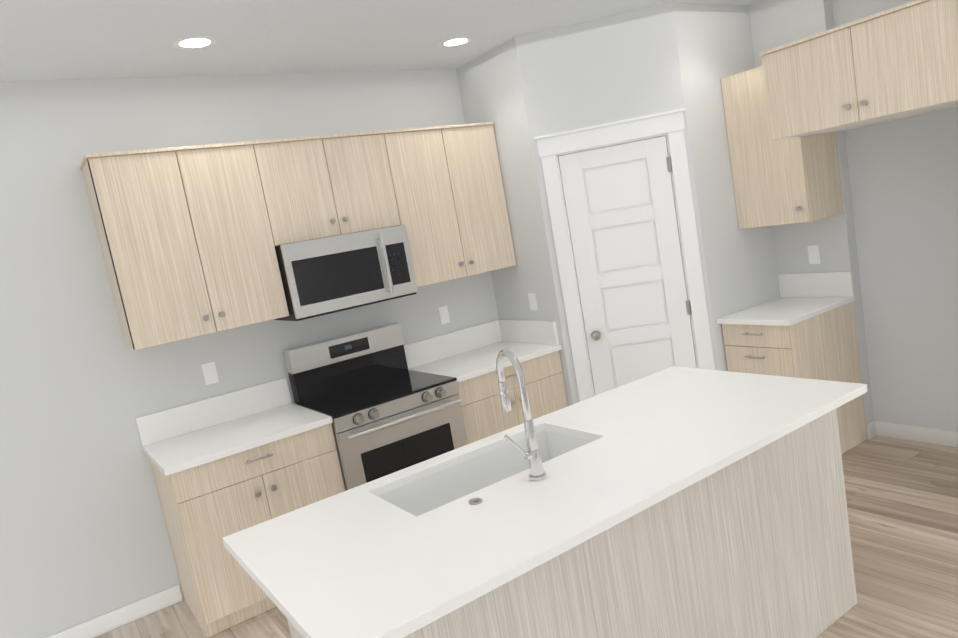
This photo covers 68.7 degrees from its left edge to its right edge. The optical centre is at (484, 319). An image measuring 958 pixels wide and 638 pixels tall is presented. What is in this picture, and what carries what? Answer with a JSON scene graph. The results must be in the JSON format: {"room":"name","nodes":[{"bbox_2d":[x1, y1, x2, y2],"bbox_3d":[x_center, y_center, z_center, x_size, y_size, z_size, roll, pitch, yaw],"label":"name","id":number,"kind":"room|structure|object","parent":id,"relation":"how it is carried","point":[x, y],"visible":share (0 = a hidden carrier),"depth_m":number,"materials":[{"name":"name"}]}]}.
{"room":"kitchen","nodes":[
{"label":"kitchen","id":0,"kind":"room"},
{"bbox_2d":[0,0,758,80],"bbox_3d":[1.221,-1.245,-0.780,7.593,0.100,11.130,-15,9,-33],"label":"ceiling","id":1,"kind":"structure","parent":0,"point":[63,39],"depth_m":3.42,"materials":[{"name":"white paint"}]},
{"bbox_2d":[173,36,216,49],"bbox_3d":[-1.365,-1.302,3.298,0.196,0.002,0.196,-15,9,-33],"label":"recessed light","id":2,"kind":"object","parent":1,"relation":"in","point":[198,42],"visible":1,"depth_m":3.29,"materials":[{"name":"white plastic"}]},
{"bbox_2d":[439,37,471,47],"bbox_3d":[-0.171,-1.622,4.095,0.196,0.002,0.196,-15,9,-33],"label":"recessed light","id":3,"kind":"object","parent":1,"relation":"in","point":[456,41],"visible":1,"depth_m":4.09,"materials":[{"name":"white plastic"}]},
{"bbox_2d":[0,0,957,637],"bbox_3d":[1.388,0.195,-0.638,7.393,2.806,11.130,-15,9,-33],"label":"wall","id":4,"kind":"structure","parent":0,"point":[84,536],"depth_m":4.04,"materials":[{"name":"grey paint"}]},
{"bbox_2d":[46,584,182,637],"bbox_3d":[-2.974,1.849,2.979,3.211,0.095,0.013,-15,9,-33],"label":"baseboard","id":5,"kind":"structure","parent":4,"relation":"attached to","point":[124,615],"depth_m":3.69,"materials":[{"name":"white wood"}]},
{"bbox_2d":[79,141,288,349],"bbox_3d":[-1.558,-0.400,3.695,0.789,0.946,0.328,-15,9,-33],"label":"upper cabinet","id":6,"kind":"object","parent":4,"relation":"attached to","point":[191,237],"depth_m":3.54,"materials":[{"name":"laminate"}]},
{"bbox_2d":[201,362,218,384],"bbox_3d":[-1.536,0.300,3.917,0.072,0.118,0.010,-15,9,-33],"label":"electrical outlet","id":7,"kind":"object","parent":4,"relation":"attached to","point":[209,370],"visible":1,"depth_m":3.91,"materials":[{"name":"white plastic"}]},
{"bbox_2d":[255,130,402,244],"bbox_3d":[-0.959,-0.758,4.091,0.779,0.559,0.328,-15,9,-33],"label":"upper cabinet","id":8,"kind":"object","parent":4,"relation":"attached to","point":[322,186],"depth_m":3.95,"materials":[{"name":"laminate"}]},
{"bbox_2d":[275,225,417,320],"bbox_3d":[-0.840,-0.280,4.112,0.758,0.418,0.442,-15,9,-33],"label":"over-the-range microwave","id":9,"kind":"object","parent":8,"relation":"attached to","point":[327,275],"visible":1,"depth_m":3.94,"materials":[{"name":"silver metal"}]},
{"bbox_2d":[438,306,449,324],"bbox_3d":[-0.277,-0.031,4.758,0.072,0.118,0.010,-15,9,-33],"label":"electrical outlet","id":10,"kind":"object","parent":4,"relation":"attached to","point":[444,315],"visible":1,"depth_m":4.75,"materials":[{"name":"white plastic"}]},
{"bbox_2d":[387,122,515,286],"bbox_3d":[-0.286,-0.740,4.544,0.803,0.946,0.328,-15,9,-33],"label":"upper cabinet","id":11,"kind":"object","parent":4,"relation":"attached to","point":[448,178],"depth_m":4.40,"materials":[{"name":"laminate"}]},
{"bbox_2d":[528,293,537,309],"bbox_3d":[0.316,-0.118,4.643,0.010,0.118,0.072,-15,9,-33],"label":"outlet","id":12,"kind":"object","parent":4,"relation":"attached to","point":[532,301],"visible":1,"depth_m":4.64,"materials":[{"name":"white plastic"}]},
{"bbox_2d":[534,108,714,401],"bbox_3d":[0.935,-0.114,4.405,0.898,2.203,0.146,-8,8,11],"label":"door frame","id":13,"kind":"structure","parent":4,"relation":"attached to","point":[669,125],"depth_m":4.27,"materials":[{"name":"white wood"}]},
{"bbox_2d":[558,136,696,394],"bbox_3d":[0.938,-0.047,4.380,0.503,2.054,0.486,-15,9,-33],"label":"pantry door","id":14,"kind":"structure","parent":4,"relation":"in","point":[624,234],"depth_m":4.33,"materials":[{"name":"white wood"}]},
{"bbox_2d":[721,66,843,228],"bbox_3d":[1.796,-1.058,4.258,0.394,0.930,0.477,-15,9,-33],"label":"upper cabinet","id":15,"kind":"object","parent":4,"relation":"attached to","point":[787,181],"visible":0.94,"depth_m":4.16,"materials":[{"name":"laminate"}]},
{"bbox_2d":[807,245,820,263],"bbox_3d":[2.085,-0.411,4.441,0.010,0.118,0.072,-15,9,-33],"label":"electrical outlet","id":16,"kind":"object","parent":4,"relation":"attached to","point":[813,254],"visible":1,"depth_m":4.44,"materials":[{"name":"white plastic"}]},
{"bbox_2d":[759,0,957,139],"bbox_3d":[2.075,-1.268,3.568,0.780,0.461,0.961,-15,9,-33],"label":"upper cabinet","id":17,"kind":"object","parent":4,"relation":"attached to","point":[897,62],"visible":1,"depth_m":3.34,"materials":[{"name":"laminate"}]},
{"bbox_2d":[871,420,957,446],"bbox_3d":[2.747,0.696,4.059,0.013,0.095,0.964,-15,9,-33],"label":"baseboard","id":18,"kind":"structure","parent":4,"relation":"attached to","point":[880,428],"depth_m":4.25,"materials":[{"name":"white wood"}]},
{"bbox_2d":[95,435,957,637],"bbox_3d":[1.718,1.591,-0.388,7.593,0.100,11.130,-15,9,-33],"label":"floor","id":19,"kind":"structure","parent":0,"point":[902,501],"depth_m":3.34,"materials":[{"name":"brown wood"}]},
{"bbox_2d":[150,423,344,637],"bbox_3d":[-1.231,1.040,3.766,0.805,0.864,0.623,-15,9,-33],"label":"base cabinet","id":20,"kind":"object","parent":19,"relation":"on","point":[207,507],"depth_m":3.43,"materials":[{"name":"laminate"}]},
{"bbox_2d":[135,319,561,475],"bbox_3d":[-0.679,0.357,4.108,2.408,0.187,0.650,-15,9,-33],"label":"countertop","id":21,"kind":"structure","parent":20,"relation":"on","point":[185,436],"depth_m":3.96,"materials":[{"name":"white stone"}]},
{"bbox_2d":[283,323,467,490],"bbox_3d":[-0.588,0.700,4.124,0.768,1.212,0.726,-15,9,-33],"label":"range","id":22,"kind":"object","parent":19,"relation":"on","point":[377,401],"visible":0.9,"depth_m":4.00,"materials":[{"name":"silver metal"}]},
{"bbox_2d":[457,351,567,443],"bbox_3d":[0.052,0.696,4.622,0.807,0.864,0.623,-15,9,-33],"label":"base cabinet","id":23,"kind":"object","parent":19,"relation":"on","point":[483,415],"depth_m":4.31,"materials":[{"name":"laminate"}]},
{"bbox_2d":[288,409,856,637],"bbox_3d":[0.375,0.925,2.582,1.963,0.857,0.887,-15,9,-33],"label":"kitchen island","id":24,"kind":"object","parent":19,"relation":"on","point":[677,502],"depth_m":2.31,"materials":[{"name":"laminate"}]},
{"bbox_2d":[222,366,867,637],"bbox_3d":[0.308,0.495,2.490,2.210,0.031,0.953,-15,9,-33],"label":"island countertop","id":25,"kind":"structure","parent":24,"relation":"on","point":[356,562],"depth_m":2.16,"materials":[{"name":"white stone"}]},
{"bbox_2d":[382,429,589,512],"bbox_3d":[0.041,0.657,2.569,0.839,0.239,0.384,-15,9,-33],"label":"sink","id":26,"kind":"object","parent":25,"relation":"in","point":[434,488],"depth_m":2.70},
{"bbox_2d":[496,349,549,480],"bbox_3d":[0.073,0.319,2.346,0.162,0.432,0.215,-15,9,-33],"label":"faucet","id":27,"kind":"object","parent":25,"relation":"on","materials":[{"name":"silver metal"}]},
{"bbox_2d":[722,301,867,454],"bbox_3d":[1.922,0.391,4.369,0.698,0.890,0.481,-15,9,-33],"label":"base cabinet","id":28,"kind":"object","parent":19,"relation":"on","point":[823,346],"visible":0.6,"depth_m":4.18,"materials":[{"name":"laminate"}]},
{"bbox_2d":[717,271,854,325],"bbox_3d":[1.835,-0.134,4.295,0.693,0.185,0.489,-15,9,-33],"label":"countertop","id":29,"kind":"structure","parent":28,"relation":"on","point":[804,296],"depth_m":4.33,"materials":[{"name":"white stone"}]}
]}

